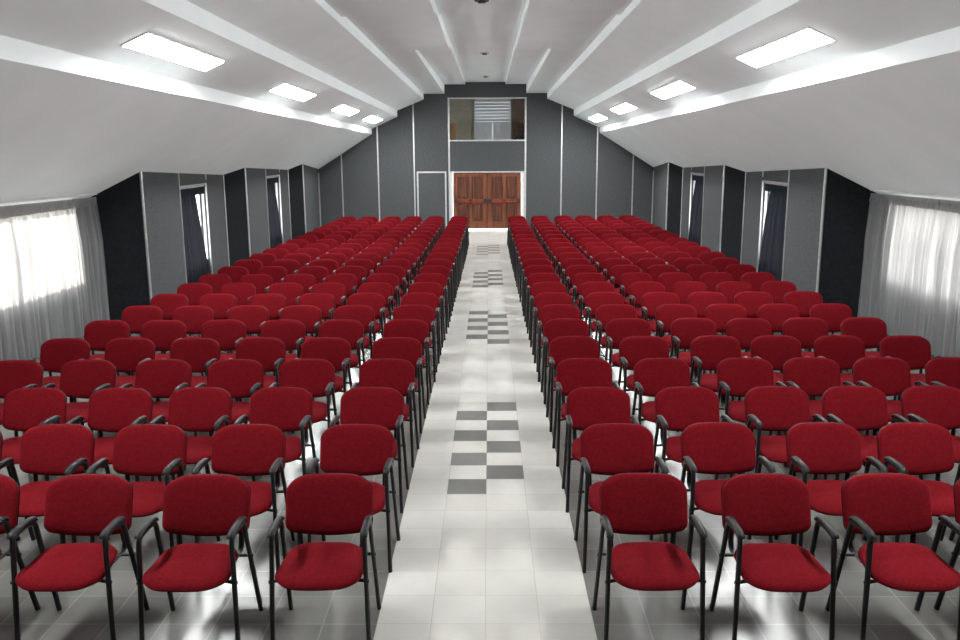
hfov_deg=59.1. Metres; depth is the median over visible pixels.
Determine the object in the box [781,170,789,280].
trim
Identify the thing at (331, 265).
chair
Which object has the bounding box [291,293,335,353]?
chair
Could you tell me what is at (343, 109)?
ceiling light
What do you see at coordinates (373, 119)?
ceiling light
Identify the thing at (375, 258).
chair
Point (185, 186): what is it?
trim
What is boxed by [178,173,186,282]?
trim
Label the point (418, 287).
chair
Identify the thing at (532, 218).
chair
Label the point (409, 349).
chair
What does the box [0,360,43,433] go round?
chair
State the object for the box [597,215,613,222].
chair
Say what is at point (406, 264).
chair
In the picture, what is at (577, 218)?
chair
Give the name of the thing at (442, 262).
chair
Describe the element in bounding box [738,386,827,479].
chair
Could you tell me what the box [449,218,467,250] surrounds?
chair
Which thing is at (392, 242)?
chair
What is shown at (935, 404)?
chair
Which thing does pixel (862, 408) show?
chair
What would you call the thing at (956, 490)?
chair
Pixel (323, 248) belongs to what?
chair
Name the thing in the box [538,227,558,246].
chair
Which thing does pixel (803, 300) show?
chair
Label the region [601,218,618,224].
chair
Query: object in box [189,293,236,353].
chair
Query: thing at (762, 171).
trim
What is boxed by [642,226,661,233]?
chair
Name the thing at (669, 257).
chair
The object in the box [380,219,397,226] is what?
chair
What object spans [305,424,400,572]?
chair
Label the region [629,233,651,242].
chair
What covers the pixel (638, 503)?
chair
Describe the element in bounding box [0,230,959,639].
floor
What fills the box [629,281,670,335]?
chair
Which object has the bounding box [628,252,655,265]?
chair
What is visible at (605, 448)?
chair
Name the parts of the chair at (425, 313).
backrest, leg, leg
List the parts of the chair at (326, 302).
backrest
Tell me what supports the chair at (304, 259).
on the floor
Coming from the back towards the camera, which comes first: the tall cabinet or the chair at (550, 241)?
the tall cabinet
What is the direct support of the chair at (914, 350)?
on the floor
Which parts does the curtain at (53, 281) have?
rail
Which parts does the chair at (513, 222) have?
backrest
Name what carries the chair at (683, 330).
on the floor
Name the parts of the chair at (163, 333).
seat, backrest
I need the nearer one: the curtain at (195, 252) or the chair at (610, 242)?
the curtain at (195, 252)
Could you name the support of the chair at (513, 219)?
on the floor
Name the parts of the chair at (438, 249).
backrest, frame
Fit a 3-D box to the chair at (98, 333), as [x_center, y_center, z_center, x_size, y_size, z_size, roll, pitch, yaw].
[-4.379,0.498,9.777,0.585,0.898,0.641,0,11,0]
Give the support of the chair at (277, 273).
on the floor
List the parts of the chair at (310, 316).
backrest, leg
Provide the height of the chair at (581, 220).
0.897 m
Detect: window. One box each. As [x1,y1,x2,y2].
[181,189,207,259]
[275,183,278,210]
[474,99,510,139]
[762,186,787,236]
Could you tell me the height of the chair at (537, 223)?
0.897 m
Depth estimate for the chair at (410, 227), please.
22.69 m
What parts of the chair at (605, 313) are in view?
leg, leg, seat, backrest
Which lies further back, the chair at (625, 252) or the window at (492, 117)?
the window at (492, 117)
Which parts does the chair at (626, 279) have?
seat, backrest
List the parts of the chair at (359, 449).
leg, armrest, leg, backrest, seat, seat frame, leg, armrest, leg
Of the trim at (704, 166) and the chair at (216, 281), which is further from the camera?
the trim at (704, 166)
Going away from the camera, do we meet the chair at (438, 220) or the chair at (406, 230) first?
the chair at (406, 230)
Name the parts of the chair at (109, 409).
armrest, leg, seat, backrest, armrest, leg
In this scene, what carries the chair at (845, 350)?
on the floor
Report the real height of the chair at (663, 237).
0.897 m
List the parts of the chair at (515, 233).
frame, backrest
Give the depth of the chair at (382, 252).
17.25 m
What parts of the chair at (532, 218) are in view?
backrest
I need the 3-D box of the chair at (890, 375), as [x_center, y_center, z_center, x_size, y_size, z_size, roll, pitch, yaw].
[3.776,0.847,7.802,0.585,0.898,0.641,0,11,2]
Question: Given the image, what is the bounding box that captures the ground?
[196,195,507,229]
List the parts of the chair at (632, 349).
leg, armrest, leg, seat, backrest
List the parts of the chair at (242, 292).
backrest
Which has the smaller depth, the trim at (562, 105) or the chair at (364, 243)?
the chair at (364, 243)
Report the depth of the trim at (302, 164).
26.29 m
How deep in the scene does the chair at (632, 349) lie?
8.91 m
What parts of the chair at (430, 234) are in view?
backrest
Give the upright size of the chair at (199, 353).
0.898 m
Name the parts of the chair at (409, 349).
backrest, seat, leg, armrest, leg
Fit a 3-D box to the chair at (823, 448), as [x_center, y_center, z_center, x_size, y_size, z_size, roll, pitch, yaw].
[2.460,1.236,5.902,0.585,0.898,0.641,0,11,1]
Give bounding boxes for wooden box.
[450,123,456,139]
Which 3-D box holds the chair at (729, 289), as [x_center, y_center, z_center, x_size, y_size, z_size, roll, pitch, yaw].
[3.792,-0.083,12.442,0.585,0.898,0.641,0,11,0]
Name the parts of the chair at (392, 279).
backrest, leg, leg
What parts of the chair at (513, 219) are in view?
backrest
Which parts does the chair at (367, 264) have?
backrest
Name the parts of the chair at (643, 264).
backrest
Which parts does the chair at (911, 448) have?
leg, armrest, leg, backrest, seat, leg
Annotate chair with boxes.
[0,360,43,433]
[0,424,109,542]
[0,432,20,540]
[0,474,40,610]
[2,387,66,480]
[7,474,149,639]
[29,338,90,401]
[42,359,115,467]
[65,388,162,481]
[84,320,133,375]
[85,424,199,547]
[90,338,160,431]
[119,359,197,435]
[121,305,165,372]
[128,320,186,374]
[134,474,263,639]
[139,294,188,353]
[149,387,239,480]
[156,338,219,433]
[161,306,213,375]
[177,283,211,305]
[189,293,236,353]
[191,274,231,334]
[191,319,245,401]
[191,424,295,570]
[194,359,263,464]
[218,266,248,282]
[220,305,268,374]
[221,283,259,336]
[229,337,285,401]
[234,259,262,273]
[234,387,316,480]
[240,274,272,293]
[248,293,290,353]
[249,253,276,266]
[256,266,286,283]
[260,319,305,361]
[263,248,288,259]
[267,473,381,639]
[268,283,305,335]
[269,359,336,427]
[271,259,299,274]
[273,305,321,375]
[275,243,298,252]
[283,274,315,293]
[284,253,310,267]
[286,239,308,247]
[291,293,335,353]
[292,337,352,432]
[295,235,317,243]
[295,248,319,260]
[298,266,327,283]
[305,231,325,239]
[305,243,329,255]
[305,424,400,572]
[306,282,346,336]
[309,259,337,274]
[313,228,332,234]
[313,319,365,399]
[315,239,337,250]
[319,253,346,267]
[320,225,338,231]
[323,235,344,245]
[325,274,357,320]
[327,222,345,228]
[329,248,354,260]
[329,387,408,512]
[331,231,351,242]
[334,219,350,224]
[334,305,375,372]
[336,266,365,297]
[338,228,357,238]
[338,243,361,254]
[340,216,355,222]
[344,224,363,234]
[345,259,373,288]
[346,239,368,249]
[347,293,385,336]
[350,222,368,230]
[350,358,419,467]
[353,235,374,244]
[353,253,380,273]
[355,219,372,227]
[358,282,393,320]
[359,231,379,240]
[361,216,377,224]
[362,248,386,272]
[365,228,384,236]
[366,273,399,307]
[366,337,425,433]
[368,243,391,265]
[370,224,388,232]
[374,239,397,253]
[375,221,393,229]
[375,266,406,297]
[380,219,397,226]
[380,235,401,247]
[380,319,431,404]
[382,259,411,287]
[384,216,400,222]
[385,231,405,243]
[389,227,409,239]
[389,253,416,279]
[393,305,437,381]
[394,224,412,234]
[394,247,419,273]
[398,221,416,231]
[399,243,423,266]
[401,293,441,363]
[402,219,419,227]
[404,239,427,261]
[405,216,421,224]
[408,234,430,254]
[408,282,445,347]
[412,231,433,251]
[414,273,448,333]
[415,227,435,245]
[418,224,438,241]
[419,265,451,321]
[421,221,440,239]
[423,259,453,311]
[424,219,442,235]
[427,216,444,232]
[427,252,456,301]
[430,247,457,293]
[434,243,459,286]
[436,238,461,280]
[439,234,462,274]
[441,231,463,268]
[444,227,465,263]
[446,224,466,256]
[447,221,467,252]
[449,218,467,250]
[451,216,468,246]
[507,216,524,244]
[508,218,526,248]
[509,221,528,252]
[509,224,529,258]
[511,227,531,263]
[512,230,533,268]
[513,234,536,271]
[514,238,538,280]
[516,242,541,286]
[517,247,544,293]
[519,252,547,301]
[521,258,551,310]
[523,265,554,321]
[526,273,560,333]
[528,282,565,346]
[530,216,547,228]
[532,218,549,231]
[532,292,572,363]
[534,221,552,236]
[536,224,555,242]
[536,304,579,381]
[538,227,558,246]
[540,318,592,404]
[541,230,561,245]
[543,234,565,253]
[546,238,569,258]
[546,336,605,431]
[549,242,574,266]
[552,358,619,466]
[553,247,579,273]
[554,215,570,227]
[557,218,574,230]
[557,252,584,279]
[560,221,578,233]
[562,258,591,287]
[562,387,639,512]
[563,223,582,236]
[566,227,586,240]
[566,265,596,296]
[570,230,590,243]
[572,273,605,306]
[574,234,596,253]
[574,423,668,572]
[575,215,591,222]
[578,238,601,259]
[579,218,596,224]
[579,282,614,319]
[582,220,599,228]
[583,242,607,265]
[585,292,623,336]
[587,223,605,231]
[589,246,614,272]
[591,226,610,235]
[592,472,706,639]
[595,252,626,297]
[595,304,636,356]
[596,230,616,238]
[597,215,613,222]
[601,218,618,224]
[601,234,622,243]
[603,258,636,308]
[604,318,650,366]
[606,220,623,228]
[607,238,629,247]
[610,265,644,319]
[611,223,629,231]
[613,242,636,252]
[617,226,636,235]
[618,336,678,431]
[619,215,635,220]
[619,272,652,320]
[620,246,645,258]
[623,218,640,223]
[623,230,643,238]
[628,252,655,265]
[629,220,647,226]
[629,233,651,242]
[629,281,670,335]
[632,358,699,424]
[635,223,654,230]
[636,238,659,247]
[637,258,665,307]
[641,292,685,351]
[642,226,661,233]
[644,242,668,252]
[647,265,677,320]
[649,230,669,237]
[650,386,733,479]
[653,246,678,258]
[655,304,705,373]
[657,233,678,241]
[658,272,690,291]
[663,252,690,264]
[665,237,688,246]
[668,281,706,334]
[670,318,725,403]
[673,258,702,272]
[675,242,698,251]
[676,422,775,558]
[683,292,725,351]
[685,246,710,257]
[685,264,715,281]
[690,335,748,399]
[698,251,724,264]
[700,272,732,291]
[701,304,746,373]
[709,473,839,639]
[710,257,739,271]
[716,281,751,334]
[716,357,786,466]
[725,264,755,280]
[726,318,782,400]
[734,291,782,334]
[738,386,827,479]
[741,272,774,290]
[750,335,815,399]
[757,304,810,351]
[761,281,796,303]
[774,422,888,546]
[776,357,855,434]
[779,317,841,372]
[784,291,833,334]
[807,303,865,371]
[809,335,879,430]
[812,386,909,479]
[825,473,959,639]
[840,317,892,372]
[852,357,927,465]
[862,422,959,541]
[879,335,948,430]
[901,385,959,479]
[925,357,959,389]
[934,478,959,609]
[949,530,955,540]
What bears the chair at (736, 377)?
on the floor
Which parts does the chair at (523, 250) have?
frame, backrest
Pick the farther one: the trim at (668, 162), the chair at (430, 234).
the trim at (668, 162)
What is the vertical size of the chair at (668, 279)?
0.898 m
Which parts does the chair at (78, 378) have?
armrest, seat, backrest, armrest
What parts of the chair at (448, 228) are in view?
backrest, frame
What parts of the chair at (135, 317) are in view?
backrest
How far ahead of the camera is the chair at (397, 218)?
25.51 m
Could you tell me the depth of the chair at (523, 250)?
17.23 m
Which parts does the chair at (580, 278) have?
leg, backrest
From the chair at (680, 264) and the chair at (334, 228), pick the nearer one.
the chair at (680, 264)
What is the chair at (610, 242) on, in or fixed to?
on the floor
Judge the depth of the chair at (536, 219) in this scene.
24.54 m
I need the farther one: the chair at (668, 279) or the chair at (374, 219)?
the chair at (374, 219)
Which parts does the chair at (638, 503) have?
leg, armrest, leg, backrest, seat frame, seat, leg, armrest, leg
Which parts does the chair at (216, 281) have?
backrest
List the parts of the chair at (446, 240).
backrest, frame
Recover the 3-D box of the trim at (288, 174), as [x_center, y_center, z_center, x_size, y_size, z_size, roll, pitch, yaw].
[-5.739,-3.369,25.523,0.022,2.292,0.026,0,11,1]
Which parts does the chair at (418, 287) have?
backrest, leg, leg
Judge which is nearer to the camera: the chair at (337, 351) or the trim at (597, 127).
the chair at (337, 351)
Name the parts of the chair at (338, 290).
backrest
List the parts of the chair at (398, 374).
armrest, backrest, seat, leg, armrest, leg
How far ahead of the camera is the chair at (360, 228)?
22.72 m
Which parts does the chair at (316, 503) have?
leg, armrest, leg, seat, seat frame, backrest, armrest, leg, leg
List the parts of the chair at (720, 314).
backrest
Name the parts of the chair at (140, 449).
leg, armrest, leg, seat, backrest, leg, armrest, leg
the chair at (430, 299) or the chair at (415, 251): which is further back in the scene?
the chair at (415, 251)
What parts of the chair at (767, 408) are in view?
leg, armrest, leg, seat, backrest, armrest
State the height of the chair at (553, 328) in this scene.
0.898 m
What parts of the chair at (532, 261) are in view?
leg, backrest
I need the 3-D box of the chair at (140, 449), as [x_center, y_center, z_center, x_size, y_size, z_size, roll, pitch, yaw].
[-2.381,1.255,5.943,0.585,0.898,0.641,0,11,1]
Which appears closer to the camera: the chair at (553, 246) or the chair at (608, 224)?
the chair at (553, 246)
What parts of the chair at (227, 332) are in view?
backrest, seat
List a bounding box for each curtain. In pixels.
[0,193,109,360]
[180,185,208,282]
[266,176,281,247]
[688,174,703,245]
[758,182,787,280]
[857,189,959,356]
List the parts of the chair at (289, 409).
armrest, leg, backrest, seat, leg, armrest, seat frame, leg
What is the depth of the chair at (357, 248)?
18.13 m
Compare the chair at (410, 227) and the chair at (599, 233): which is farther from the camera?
the chair at (410, 227)
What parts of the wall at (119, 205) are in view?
wing panel, felt panel, felt panel, felt panel, wing panel, felt panel, felt panel, felt panel, wing panel, felt panel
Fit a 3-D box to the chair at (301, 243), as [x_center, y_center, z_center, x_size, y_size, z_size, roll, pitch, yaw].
[-4.114,-1.324,18.853,0.585,0.897,0.630,0,11,0]
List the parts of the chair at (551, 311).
leg, leg, backrest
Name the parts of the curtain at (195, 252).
rod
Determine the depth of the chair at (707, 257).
16.28 m
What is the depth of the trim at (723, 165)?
20.24 m
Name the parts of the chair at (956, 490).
leg, backrest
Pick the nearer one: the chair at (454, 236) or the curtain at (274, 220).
the chair at (454, 236)
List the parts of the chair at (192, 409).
armrest, leg, seat, backrest, armrest, leg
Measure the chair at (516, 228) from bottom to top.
0.897 m
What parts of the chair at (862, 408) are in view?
leg, armrest, leg, backrest, seat, leg, armrest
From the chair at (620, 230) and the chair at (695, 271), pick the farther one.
the chair at (620, 230)
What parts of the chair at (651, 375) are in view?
leg, armrest, leg, seat, backrest, armrest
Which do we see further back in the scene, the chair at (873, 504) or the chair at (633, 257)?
the chair at (633, 257)
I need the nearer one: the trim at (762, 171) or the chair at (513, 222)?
the trim at (762, 171)
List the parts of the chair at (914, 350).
backrest, seat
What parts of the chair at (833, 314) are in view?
backrest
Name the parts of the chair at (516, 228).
frame, backrest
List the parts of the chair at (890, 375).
armrest, backrest, seat, armrest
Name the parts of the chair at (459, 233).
backrest, frame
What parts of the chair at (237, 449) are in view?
leg, armrest, leg, backrest, seat, leg, seat frame, armrest, leg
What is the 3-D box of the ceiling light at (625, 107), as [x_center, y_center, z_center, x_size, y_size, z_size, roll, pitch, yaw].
[3.689,-5.461,21.856,0.306,0.173,2.650,0,11,1]
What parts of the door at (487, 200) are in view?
panel, panel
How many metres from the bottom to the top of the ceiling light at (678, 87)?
0.173 m
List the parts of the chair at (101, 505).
leg, armrest, leg, seat, seat frame, backrest, leg, armrest, leg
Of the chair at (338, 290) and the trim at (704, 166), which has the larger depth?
the trim at (704, 166)
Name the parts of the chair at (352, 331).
backrest, seat, leg, leg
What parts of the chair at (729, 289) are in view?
backrest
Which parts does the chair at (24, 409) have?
leg, seat, backrest, leg, armrest, leg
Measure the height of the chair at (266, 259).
0.898 m
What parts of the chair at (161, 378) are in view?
armrest, seat, backrest, armrest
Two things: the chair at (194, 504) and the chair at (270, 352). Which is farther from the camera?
the chair at (270, 352)
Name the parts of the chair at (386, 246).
backrest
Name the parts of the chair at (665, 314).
leg, leg, seat, backrest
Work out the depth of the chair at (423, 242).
18.98 m
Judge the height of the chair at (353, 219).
0.897 m
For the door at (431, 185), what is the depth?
30.38 m
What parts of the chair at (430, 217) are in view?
backrest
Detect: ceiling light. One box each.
[121,32,224,71]
[269,83,315,100]
[331,104,358,115]
[363,115,382,122]
[589,114,607,121]
[610,102,636,113]
[650,80,695,98]
[736,27,836,67]
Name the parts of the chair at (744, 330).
seat, backrest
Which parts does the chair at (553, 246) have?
backrest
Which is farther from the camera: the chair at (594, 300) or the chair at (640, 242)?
the chair at (640, 242)
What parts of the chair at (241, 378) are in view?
backrest, seat, armrest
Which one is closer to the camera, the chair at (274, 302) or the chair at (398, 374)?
the chair at (398, 374)
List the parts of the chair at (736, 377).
leg, armrest, leg, seat, backrest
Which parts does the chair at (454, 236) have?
backrest, frame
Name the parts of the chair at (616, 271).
seat, backrest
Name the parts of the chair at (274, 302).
backrest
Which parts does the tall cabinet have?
door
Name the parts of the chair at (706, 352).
leg, armrest, leg, seat, backrest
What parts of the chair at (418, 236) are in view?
backrest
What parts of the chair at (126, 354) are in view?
seat, backrest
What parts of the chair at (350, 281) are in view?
backrest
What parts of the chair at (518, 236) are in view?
frame, backrest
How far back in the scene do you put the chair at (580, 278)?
13.55 m
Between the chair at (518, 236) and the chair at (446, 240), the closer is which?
the chair at (446, 240)
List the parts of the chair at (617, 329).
leg, leg, seat, backrest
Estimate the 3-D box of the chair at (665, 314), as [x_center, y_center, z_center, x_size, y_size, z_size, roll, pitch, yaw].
[2.500,0.291,10.611,0.585,0.898,0.641,0,11,0]
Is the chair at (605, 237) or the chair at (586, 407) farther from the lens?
the chair at (605, 237)
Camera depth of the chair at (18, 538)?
6.13 m
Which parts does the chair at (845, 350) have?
backrest, seat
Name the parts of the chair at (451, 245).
backrest, frame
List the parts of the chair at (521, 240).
frame, backrest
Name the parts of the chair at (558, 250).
frame, backrest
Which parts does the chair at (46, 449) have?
armrest, leg, seat, backrest, leg, armrest, leg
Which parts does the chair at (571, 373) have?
leg, leg, armrest, seat, backrest, armrest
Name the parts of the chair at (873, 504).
leg, seat frame, armrest, leg, backrest, seat, leg, armrest, leg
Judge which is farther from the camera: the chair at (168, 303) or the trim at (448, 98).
the trim at (448, 98)
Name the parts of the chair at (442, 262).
backrest, leg, leg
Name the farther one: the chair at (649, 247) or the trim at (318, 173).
the trim at (318, 173)
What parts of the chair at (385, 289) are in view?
backrest, seat, leg, leg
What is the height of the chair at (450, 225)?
0.897 m
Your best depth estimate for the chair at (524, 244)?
18.08 m
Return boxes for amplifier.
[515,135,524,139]
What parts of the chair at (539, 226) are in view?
backrest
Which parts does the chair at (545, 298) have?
leg, leg, backrest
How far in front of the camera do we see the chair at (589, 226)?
22.65 m
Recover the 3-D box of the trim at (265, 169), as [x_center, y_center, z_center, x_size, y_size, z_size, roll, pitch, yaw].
[-5.666,-2.827,22.582,0.030,2.386,0.036,0,11,1]
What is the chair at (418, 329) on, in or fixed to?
on the floor
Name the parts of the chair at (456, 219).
backrest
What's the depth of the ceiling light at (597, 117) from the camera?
26.77 m
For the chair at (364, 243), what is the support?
on the floor
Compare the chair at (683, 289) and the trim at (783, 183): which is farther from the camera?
the trim at (783, 183)
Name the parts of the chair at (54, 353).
seat, backrest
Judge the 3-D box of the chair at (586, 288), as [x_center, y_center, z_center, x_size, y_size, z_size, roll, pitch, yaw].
[1.744,-0.080,12.482,0.585,0.898,0.641,0,11,1]
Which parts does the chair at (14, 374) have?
seat, backrest, armrest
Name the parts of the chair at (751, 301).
backrest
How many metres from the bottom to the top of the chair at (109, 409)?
0.898 m
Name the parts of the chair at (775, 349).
backrest, seat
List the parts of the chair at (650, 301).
seat, backrest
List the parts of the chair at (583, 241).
backrest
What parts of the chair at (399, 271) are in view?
backrest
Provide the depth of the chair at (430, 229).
21.76 m
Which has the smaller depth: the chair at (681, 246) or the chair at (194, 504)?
the chair at (194, 504)
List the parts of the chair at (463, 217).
backrest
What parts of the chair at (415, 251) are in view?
backrest, frame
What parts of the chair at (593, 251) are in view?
backrest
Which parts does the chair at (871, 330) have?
backrest, seat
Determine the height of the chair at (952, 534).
0.898 m
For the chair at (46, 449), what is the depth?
6.10 m
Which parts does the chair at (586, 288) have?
leg, seat, backrest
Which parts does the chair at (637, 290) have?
seat, backrest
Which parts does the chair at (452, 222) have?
backrest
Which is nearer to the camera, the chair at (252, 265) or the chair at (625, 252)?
the chair at (252, 265)
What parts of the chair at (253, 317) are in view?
backrest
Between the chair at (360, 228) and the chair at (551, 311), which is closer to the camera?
the chair at (551, 311)
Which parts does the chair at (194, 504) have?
leg, armrest, leg, seat, seat frame, backrest, leg, armrest, leg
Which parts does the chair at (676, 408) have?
leg, armrest, leg, seat, backrest, leg, armrest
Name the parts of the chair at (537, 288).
leg, leg, backrest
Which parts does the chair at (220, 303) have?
backrest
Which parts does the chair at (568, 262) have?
backrest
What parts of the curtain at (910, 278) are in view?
rail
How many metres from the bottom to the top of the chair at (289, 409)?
0.898 m
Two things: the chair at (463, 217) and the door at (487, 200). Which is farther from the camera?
the door at (487, 200)
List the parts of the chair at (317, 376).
backrest, seat, leg, armrest, leg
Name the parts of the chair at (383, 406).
armrest, backrest, seat, armrest, leg, leg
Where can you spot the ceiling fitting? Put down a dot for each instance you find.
(479, 1)
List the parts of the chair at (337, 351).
backrest, seat, leg, armrest, leg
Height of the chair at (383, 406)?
0.898 m
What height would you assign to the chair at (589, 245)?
0.897 m
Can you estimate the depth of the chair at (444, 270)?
14.51 m
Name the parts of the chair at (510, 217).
backrest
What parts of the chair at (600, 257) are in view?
backrest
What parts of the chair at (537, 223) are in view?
backrest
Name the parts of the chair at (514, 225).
frame, backrest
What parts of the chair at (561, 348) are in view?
leg, leg, armrest, backrest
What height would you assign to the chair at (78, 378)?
0.898 m
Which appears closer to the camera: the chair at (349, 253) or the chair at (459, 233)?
the chair at (349, 253)
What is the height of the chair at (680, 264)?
0.898 m
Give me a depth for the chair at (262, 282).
13.61 m
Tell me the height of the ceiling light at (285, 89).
0.173 m
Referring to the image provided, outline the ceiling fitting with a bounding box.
[474,0,488,3]
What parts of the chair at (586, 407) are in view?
leg, leg, armrest, seat, backrest, armrest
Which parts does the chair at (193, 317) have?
backrest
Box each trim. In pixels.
[139,172,151,300]
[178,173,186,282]
[180,183,205,187]
[205,174,212,273]
[223,175,229,265]
[244,168,250,257]
[265,169,269,247]
[279,169,282,242]
[288,174,291,238]
[302,164,305,232]
[318,173,320,226]
[341,154,343,216]
[376,126,379,221]
[412,104,415,215]
[448,98,450,220]
[449,97,524,98]
[450,140,524,140]
[450,171,524,172]
[450,173,453,217]
[521,172,524,215]
[524,97,526,218]
[560,105,562,214]
[595,127,597,218]
[631,154,633,214]
[651,171,653,223]
[665,162,668,229]
[680,172,682,236]
[688,167,691,234]
[701,166,704,243]
[719,165,724,251]
[740,172,745,263]
[757,171,763,271]
[763,180,787,184]
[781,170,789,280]
[816,168,827,292]
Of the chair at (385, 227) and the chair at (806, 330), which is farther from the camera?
the chair at (385, 227)
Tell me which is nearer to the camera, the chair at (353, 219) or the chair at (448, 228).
the chair at (448, 228)
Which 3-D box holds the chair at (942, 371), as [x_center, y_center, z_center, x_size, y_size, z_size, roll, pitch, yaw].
[4.450,0.847,7.782,0.585,0.898,0.641,0,11,1]
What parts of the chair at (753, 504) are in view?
leg, armrest, leg, backrest, seat frame, seat, leg, armrest, leg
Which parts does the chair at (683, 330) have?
leg, armrest, leg, seat, backrest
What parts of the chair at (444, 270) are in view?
backrest, leg, leg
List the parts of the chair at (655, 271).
backrest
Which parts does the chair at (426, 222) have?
backrest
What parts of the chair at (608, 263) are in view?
backrest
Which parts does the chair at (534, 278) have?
leg, leg, backrest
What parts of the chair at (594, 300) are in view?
leg, seat, backrest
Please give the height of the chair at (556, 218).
0.897 m
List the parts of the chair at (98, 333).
seat, backrest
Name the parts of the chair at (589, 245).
backrest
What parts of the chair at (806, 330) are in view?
backrest, seat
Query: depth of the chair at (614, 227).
22.65 m
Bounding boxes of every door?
[417,171,446,228]
[453,172,520,227]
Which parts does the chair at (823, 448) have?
leg, armrest, leg, backrest, seat, leg, armrest, leg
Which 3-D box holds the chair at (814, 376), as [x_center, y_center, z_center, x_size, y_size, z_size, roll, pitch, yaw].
[3.122,0.849,7.809,0.585,0.898,0.641,0,11,1]
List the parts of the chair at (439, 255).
backrest, leg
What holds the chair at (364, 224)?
on the floor
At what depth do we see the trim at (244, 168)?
20.38 m
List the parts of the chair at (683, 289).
backrest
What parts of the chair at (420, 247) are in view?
backrest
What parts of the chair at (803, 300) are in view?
backrest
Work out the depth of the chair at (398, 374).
7.99 m
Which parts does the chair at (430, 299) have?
backrest, leg, leg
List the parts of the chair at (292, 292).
backrest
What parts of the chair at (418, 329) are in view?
backrest, leg, leg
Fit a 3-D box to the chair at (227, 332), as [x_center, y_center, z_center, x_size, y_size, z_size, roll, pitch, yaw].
[-3.009,0.491,9.770,0.585,0.898,0.641,0,11,0]
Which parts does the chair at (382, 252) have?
backrest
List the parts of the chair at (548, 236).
backrest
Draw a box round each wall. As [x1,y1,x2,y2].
[92,164,319,319]
[319,82,652,226]
[449,99,512,139]
[652,162,874,316]
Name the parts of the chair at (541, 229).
backrest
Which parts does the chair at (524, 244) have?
frame, backrest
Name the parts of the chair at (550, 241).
backrest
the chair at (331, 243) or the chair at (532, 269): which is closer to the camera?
the chair at (532, 269)
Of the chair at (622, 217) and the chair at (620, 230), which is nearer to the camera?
the chair at (620, 230)
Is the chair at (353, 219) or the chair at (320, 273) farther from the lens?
the chair at (353, 219)
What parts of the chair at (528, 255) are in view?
leg, backrest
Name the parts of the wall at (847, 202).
felt panel, wing panel, felt panel, felt panel, felt panel, wing panel, felt panel, felt panel, felt panel, wing panel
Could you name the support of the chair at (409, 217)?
on the floor
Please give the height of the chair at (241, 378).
0.898 m
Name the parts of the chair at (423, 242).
backrest, frame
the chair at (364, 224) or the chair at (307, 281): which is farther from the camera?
the chair at (364, 224)
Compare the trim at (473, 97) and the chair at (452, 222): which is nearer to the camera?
the chair at (452, 222)
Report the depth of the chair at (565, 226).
22.66 m
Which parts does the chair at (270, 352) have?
backrest, seat, leg, armrest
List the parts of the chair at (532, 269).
leg, leg, backrest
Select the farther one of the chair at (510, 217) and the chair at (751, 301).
the chair at (510, 217)
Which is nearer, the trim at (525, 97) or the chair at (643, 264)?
the chair at (643, 264)
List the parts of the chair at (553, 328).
leg, leg, backrest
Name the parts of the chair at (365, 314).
backrest, seat, leg, leg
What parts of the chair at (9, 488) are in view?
armrest, backrest, seat frame, leg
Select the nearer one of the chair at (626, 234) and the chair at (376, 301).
the chair at (376, 301)
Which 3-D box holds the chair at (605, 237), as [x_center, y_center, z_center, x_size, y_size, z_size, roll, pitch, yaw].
[3.106,-1.534,19.696,0.585,0.897,0.630,0,11,0]
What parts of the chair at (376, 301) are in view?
backrest, seat, leg, leg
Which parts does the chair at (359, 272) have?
backrest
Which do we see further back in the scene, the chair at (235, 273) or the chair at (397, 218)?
the chair at (397, 218)
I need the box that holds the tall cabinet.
[513,99,524,139]
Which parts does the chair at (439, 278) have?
backrest, leg, leg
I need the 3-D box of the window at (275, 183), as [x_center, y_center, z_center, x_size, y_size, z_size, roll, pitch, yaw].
[-5.865,-3.149,23.575,0.050,1.570,1.830,0,11,1]
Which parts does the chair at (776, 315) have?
backrest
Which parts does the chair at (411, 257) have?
backrest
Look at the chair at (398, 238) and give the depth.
19.92 m
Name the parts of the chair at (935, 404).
leg, armrest, backrest, seat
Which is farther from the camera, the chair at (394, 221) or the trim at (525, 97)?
the trim at (525, 97)
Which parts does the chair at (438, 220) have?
backrest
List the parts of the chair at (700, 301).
backrest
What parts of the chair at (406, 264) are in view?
backrest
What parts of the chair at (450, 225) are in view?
backrest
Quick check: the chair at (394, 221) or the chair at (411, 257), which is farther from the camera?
the chair at (394, 221)
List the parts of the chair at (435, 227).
backrest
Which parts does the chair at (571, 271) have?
backrest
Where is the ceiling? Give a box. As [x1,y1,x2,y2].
[0,0,959,205]
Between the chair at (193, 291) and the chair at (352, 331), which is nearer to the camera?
the chair at (352, 331)
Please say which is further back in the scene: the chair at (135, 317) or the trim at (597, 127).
the trim at (597, 127)
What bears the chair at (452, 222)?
on the floor
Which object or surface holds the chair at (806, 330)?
on the floor
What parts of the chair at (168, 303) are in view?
backrest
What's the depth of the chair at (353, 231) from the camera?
21.79 m
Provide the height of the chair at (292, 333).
0.898 m
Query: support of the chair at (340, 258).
on the floor
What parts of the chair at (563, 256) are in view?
backrest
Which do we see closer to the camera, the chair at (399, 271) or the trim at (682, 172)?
the chair at (399, 271)
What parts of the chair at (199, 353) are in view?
backrest, seat, armrest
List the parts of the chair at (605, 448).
leg, leg, armrest, seat, backrest, leg, armrest, leg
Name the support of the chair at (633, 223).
on the floor
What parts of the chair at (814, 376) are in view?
armrest, backrest, seat, armrest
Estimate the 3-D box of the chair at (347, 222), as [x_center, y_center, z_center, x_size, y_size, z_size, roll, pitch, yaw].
[-4.008,-2.447,24.450,0.585,0.897,0.630,0,11,2]
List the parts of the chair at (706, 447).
leg, armrest, leg, seat frame, seat, backrest, leg, armrest, leg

